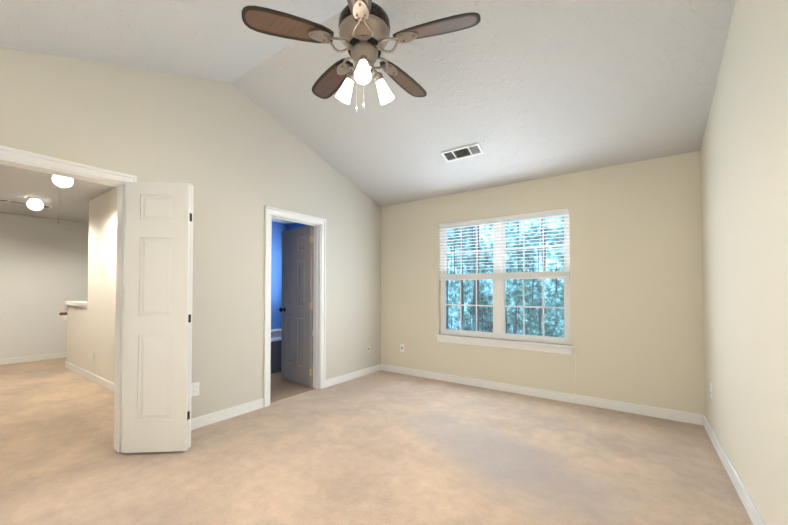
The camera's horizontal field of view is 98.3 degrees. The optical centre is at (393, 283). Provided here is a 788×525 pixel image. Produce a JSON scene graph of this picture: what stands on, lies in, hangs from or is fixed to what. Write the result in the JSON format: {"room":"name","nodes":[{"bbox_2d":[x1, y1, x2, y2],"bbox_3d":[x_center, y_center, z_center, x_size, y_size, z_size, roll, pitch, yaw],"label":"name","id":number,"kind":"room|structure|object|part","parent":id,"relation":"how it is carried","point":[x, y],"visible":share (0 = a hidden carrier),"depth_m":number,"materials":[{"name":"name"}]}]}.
{"room":"empty bedroom","nodes":[
{"label":"empty bedroom","id":0,"kind":"room"},
{"bbox_2d":[0,213,88,358],"bbox_3d":[-6.335,0.090,5.591,0.120,2.450,3.840,-1,-1,35],"label":"wall","id":1,"kind":"structure","parent":0,"point":[43,270],"depth_m":5.84,"materials":[{"name":"white paint"}]},
{"bbox_2d":[0,352,66,364],"bbox_3d":[-6.280,1.266,5.530,0.014,0.095,3.600,-1,-1,35],"label":"baseboard","id":2,"kind":"structure","parent":1,"relation":"attached to","point":[32,358],"depth_m":5.76,"materials":[{"name":"white wood"}]},
{"bbox_2d":[66,187,117,383],"bbox_3d":[-3.443,0.064,4.233,3.990,2.450,0.120,-1,-1,35],"label":"wall","id":3,"kind":"structure","parent":0,"point":[101,303],"depth_m":4.44,"materials":[{"name":"beige paint"}]},
{"bbox_2d":[65,301,87,306],"bbox_3d":[-4.652,0.302,5.083,1.070,0.055,0.170,-1,-1,35],"label":"trim","id":4,"kind":"structure","parent":3,"relation":"on","point":[79,303],"depth_m":5.00,"materials":[{"name":"white wood"}]},
{"bbox_2d":[65,361,113,391],"bbox_3d":[-3.482,1.240,4.156,3.990,0.095,0.014,-1,-1,35],"label":"baseboard","id":5,"kind":"structure","parent":3,"relation":"attached to","point":[107,384],"depth_m":4.54,"materials":[{"name":"white wood"}]},
{"bbox_2d":[0,164,293,223],"bbox_3d":[-3.860,-1.202,4.716,5.200,0.100,5.230,-1,-1,35],"label":"ceiling","id":6,"kind":"structure","parent":0,"point":[70,203],"depth_m":4.44,"materials":[{"name":"grey paint"}]},
{"bbox_2d":[0,198,52,208],"bbox_3d":[-5.293,-1.143,4.853,0.200,0.014,0.600,-1,-1,35],"label":"attic access hatch","id":7,"kind":"object","parent":6,"relation":"in","point":[18,202],"visible":0.69,"depth_m":4.80,"materials":[{"name":"white wood"}]},
{"bbox_2d":[26,197,43,210],"bbox_3d":[-4.867,-1.071,4.624,0.164,0.165,0.164,-1,-1,35],"label":"light","id":8,"kind":"object","parent":6,"relation":"attached to","point":[34,203],"visible":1,"depth_m":4.58,"materials":[{"name":"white glass"}]},
{"bbox_2d":[52,175,72,187],"bbox_3d":[-3.482,-1.091,3.584,0.164,0.165,0.164,-1,-1,35],"label":"light","id":9,"kind":"object","parent":6,"relation":"attached to","point":[62,181],"visible":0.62,"depth_m":3.54,"materials":[{"name":"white glass"}]},
{"bbox_2d":[0,47,380,418],"bbox_3d":[-1.615,-0.325,3.267,0.120,3.190,4.980,-1,-1,35],"label":"wall","id":10,"kind":"structure","parent":0,"point":[236,158],"depth_m":3.16,"materials":[{"name":"beige paint"}]},
{"bbox_2d":[0,145,136,452],"bbox_3d":[-2.354,0.209,2.211,0.158,2.084,1.078,-1,-1,35],"label":"door frame","id":11,"kind":"structure","parent":10,"relation":"attached to","point":[14,157],"depth_m":2.54,"materials":[{"name":"white wood"}]},
{"bbox_2d":[122,182,191,452],"bbox_3d":[-1.759,0.244,2.541,0.454,1.990,0.042,0,-1,-4],"label":"door leaf","id":12,"kind":"structure","parent":10,"relation":"in","point":[157,320],"depth_m":2.52,"materials":[{"name":"white paint"}]},
{"bbox_2d":[188,185,193,448],"bbox_3d":[-1.765,0.244,2.577,0.445,1.990,0.035,0,-1,-4],"label":"door leaf","id":13,"kind":"structure","parent":10,"relation":"in","point":[190,323],"depth_m":2.58,"materials":[{"name":"white paint"}]},
{"bbox_2d":[191,382,198,396],"bbox_3d":[-1.732,0.922,2.968,0.011,0.115,0.070,-1,-1,35],"label":"electrical outlet","id":14,"kind":"object","parent":10,"relation":"attached to","point":[194,389],"visible":0.92,"depth_m":2.96,"materials":[{"name":"white plastic"}]},
{"bbox_2d":[191,398,263,429],"bbox_3d":[-1.664,1.219,3.052,0.014,0.095,1.110,-1,-1,35],"label":"baseboard","id":15,"kind":"structure","parent":10,"relation":"attached to","point":[211,418],"depth_m":3.17,"materials":[{"name":"white wood"}]},
{"bbox_2d":[264,206,325,406],"bbox_3d":[-1.151,0.241,3.913,0.158,2.084,0.848,-1,-1,35],"label":"door frame","id":16,"kind":"structure","parent":10,"relation":"attached to","point":[270,212],"depth_m":4.16,"materials":[{"name":"white wood"}]},
{"bbox_2d":[279,225,312,386],"bbox_3d":[-1.269,0.281,4.442,0.689,2.000,0.169,-1,-1,42],"label":"bathroom door","id":17,"kind":"structure","parent":10,"relation":"in","point":[296,309],"depth_m":4.40,"materials":[{"name":"grey paint"}]},
{"bbox_2d":[326,364,380,387],"bbox_3d":[-0.520,1.250,4.670,0.014,0.095,1.135,-1,-1,35],"label":"baseboard","id":18,"kind":"structure","parent":10,"relation":"attached to","point":[349,376],"depth_m":4.60,"materials":[{"name":"white wood"}]},
{"bbox_2d":[271,221,287,328],"bbox_3d":[-2.767,0.087,5.476,0.120,2.450,2.690,-1,-1,35],"label":"wall","id":19,"kind":"structure","parent":0,"point":[276,273],"depth_m":6.25,"materials":[{"name":"blue paint"}]},
{"bbox_2d":[270,364,314,402],"bbox_3d":[-1.871,1.347,4.745,2.160,0.104,2.570,-1,-1,35],"label":"floor","id":20,"kind":"structure","parent":0,"point":[281,388],"depth_m":4.16,"materials":[{"name":"beige carpet"}]},
{"bbox_2d":[271,328,312,373],"bbox_3d":[-1.986,1.063,5.522,1.078,0.500,1.438,-1,-1,35],"label":"bathtub","id":21,"kind":"object","parent":20,"relation":"on","point":[276,335],"visible":0.02,"depth_m":4.99,"materials":[{"name":"white plastic"}]},
{"bbox_2d":[0,0,735,206],"bbox_3d":[-0.081,-1.554,2.206,3.877,0.972,4.980,-1,-1,35],"label":"ceiling","id":22,"kind":"structure","parent":0,"point":[518,91],"depth_m":2.69,"materials":[{"name":"grey paint"}]},
{"bbox_2d":[241,0,480,112],"bbox_3d":[-0.143,-1.442,2.071,1.285,0.900,1.228,-1,-1,35],"label":"fan","id":23,"kind":"object","parent":22,"relation":"hanging from","point":[364,38],"visible":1,"depth_m":1.93,"materials":[{"name":"brown wood"}]},
{"bbox_3d":[-0.582,-1.421,1.891,0.339,0.038,0.425,-1,-1,35],"label":"blade","id":24,"kind":"part","parent":23,"relation":"part of","materials":[{"name":"brown wood"}]},
{"bbox_3d":[-0.425,-1.412,2.373,0.476,0.038,0.231,-1,-1,35],"label":"blade","id":25,"kind":"part","parent":23,"relation":"part of","materials":[{"name":"brown wood"}]},
{"bbox_3d":[-0.301,-1.179,2.085,0.122,0.149,0.093,-1,-1,35],"label":"lamp shade","id":26,"kind":"part","parent":23,"relation":"part of","materials":[{"name":"white glass"}]},
{"bbox_3d":[-0.168,-1.426,1.597,0.338,0.038,0.426,-1,-1,35],"label":"blade","id":27,"kind":"part","parent":23,"relation":"part of","materials":[{"name":"brown wood"}]},
{"bbox_3d":[-0.169,-1.183,1.875,0.103,0.149,0.113,-1,-1,35],"label":"lamp shade","id":28,"kind":"part","parent":23,"relation":"part of","materials":[{"name":"white glass"}]},
{"bbox_3d":[-0.176,-1.578,2.028,0.306,0.631,0.306,-1,-1,35],"label":"motor","id":29,"kind":"part","parent":23,"relation":"part of","materials":[{"name":"grey metal"}]},
{"bbox_3d":[-0.049,-1.179,2.091,0.092,0.149,0.119,-1,-1,35],"label":"lamp shade","id":30,"kind":"part","parent":23,"relation":"part of","materials":[{"name":"white glass"}]},
{"bbox_3d":[0.072,-1.412,2.374,0.148,0.038,0.485,-1,-1,35],"label":"blade","id":31,"kind":"part","parent":23,"relation":"part of","materials":[{"name":"brown wood"}]},
{"bbox_3d":[0.235,-1.421,1.905,0.476,0.038,0.230,-1,-1,35],"label":"blade","id":32,"kind":"part","parent":23,"relation":"part of","materials":[{"name":"brown wood"}]},
{"bbox_2d":[441,143,483,161],"bbox_3d":[0.730,-1.401,3.660,0.430,0.014,0.170,-1,-18,35],"label":"ceiling vent","id":33,"kind":"object","parent":22,"relation":"in","point":[475,149],"visible":1,"depth_m":3.66,"materials":[{"name":"white plastic"}]},
{"bbox_2d":[0,357,752,524],"bbox_3d":[-2.276,1.326,3.550,9.077,0.100,5.230,-1,-1,35],"label":"floor","id":34,"kind":"structure","parent":0,"point":[380,447],"depth_m":2.37,"materials":[{"name":"beige carpet"}]},
{"bbox_2d":[288,151,704,414],"bbox_3d":[0.464,0.039,4.766,5.977,2.520,0.120,-1,-1,35],"label":"wall","id":35,"kind":"structure","parent":0,"point":[636,305],"depth_m":3.52,"materials":[{"name":"beige paint"}]},
{"bbox_2d":[400,344,403,351],"bbox_3d":[0.118,0.932,4.916,0.070,0.115,0.008,-1,-1,35],"label":"outlet","id":36,"kind":"object","parent":35,"relation":"attached to","point":[401,347],"visible":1,"depth_m":4.92,"materials":[{"name":"white plastic"}]},
{"bbox_2d":[435,213,573,354],"bbox_3d":[1.273,-0.020,4.168,1.660,1.585,0.155,-1,-1,35],"label":"window","id":37,"kind":"structure","parent":35,"relation":"in","point":[499,306],"depth_m":4.15,"materials":[{"name":"white plastic"}]},
{"bbox_2d":[439,208,569,321],"bbox_3d":[1.266,-0.151,4.161,1.574,1.317,0.058,-1,-1,35],"label":"window blinds","id":38,"kind":"object","parent":37,"relation":"attached to","point":[523,275],"visible":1,"depth_m":4.09,"materials":[{"name":"white plastic"}]},
{"bbox_2d":[381,364,702,424],"bbox_3d":[1.283,1.239,4.083,3.609,0.095,0.014,-1,-1,35],"label":"baseboard","id":39,"kind":"structure","parent":35,"relation":"attached to","point":[676,415],"depth_m":3.69,"materials":[{"name":"white wood"}]},
{"bbox_2d":[700,0,787,524],"bbox_3d":[1.453,-0.366,1.099,0.120,3.190,4.980,-1,-1,35],"label":"wall","id":40,"kind":"structure","parent":0,"point":[744,180],"depth_m":1.78,"materials":[{"name":"beige paint"}]},
{"bbox_2d":[703,415,765,524],"bbox_3d":[1.398,1.182,1.108,0.014,0.095,4.740,-1,-1,35],"label":"baseboard","id":41,"kind":"structure","parent":40,"relation":"attached to","point":[748,503],"depth_m":2.07,"materials":[{"name":"white wood"}]},
{"bbox_3d":[-4.657,0.833,5.872,0.100,0.975,1.180,-1,-1,35],"label":"wall","id":42,"kind":"structure","parent":0,"visible":0},
{"bbox_2d":[59,312,66,319],"bbox_3d":[-4.784,0.790,5.850,0.083,0.656,1.386,-1,-1,35],"label":"stair handrail","id":43,"kind":"object","parent":42,"relation":"attached to","point":[64,314],"visible":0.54,"depth_m":5.31,"materials":[{"name":"brown wood"}]},
{"label":"outside","id":44,"kind":"structure","parent":0,"visible":0},
{"bbox_2d":[446,217,563,337],"bbox_3d":[3.237,-0.670,6.433,16.000,10.000,0.020,-1,-1,35],"label":"window glass","id":45,"kind":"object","parent":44,"point":[549,286],"depth_m":6.97,"materials":[{"name":"clear glass"}]}
]}

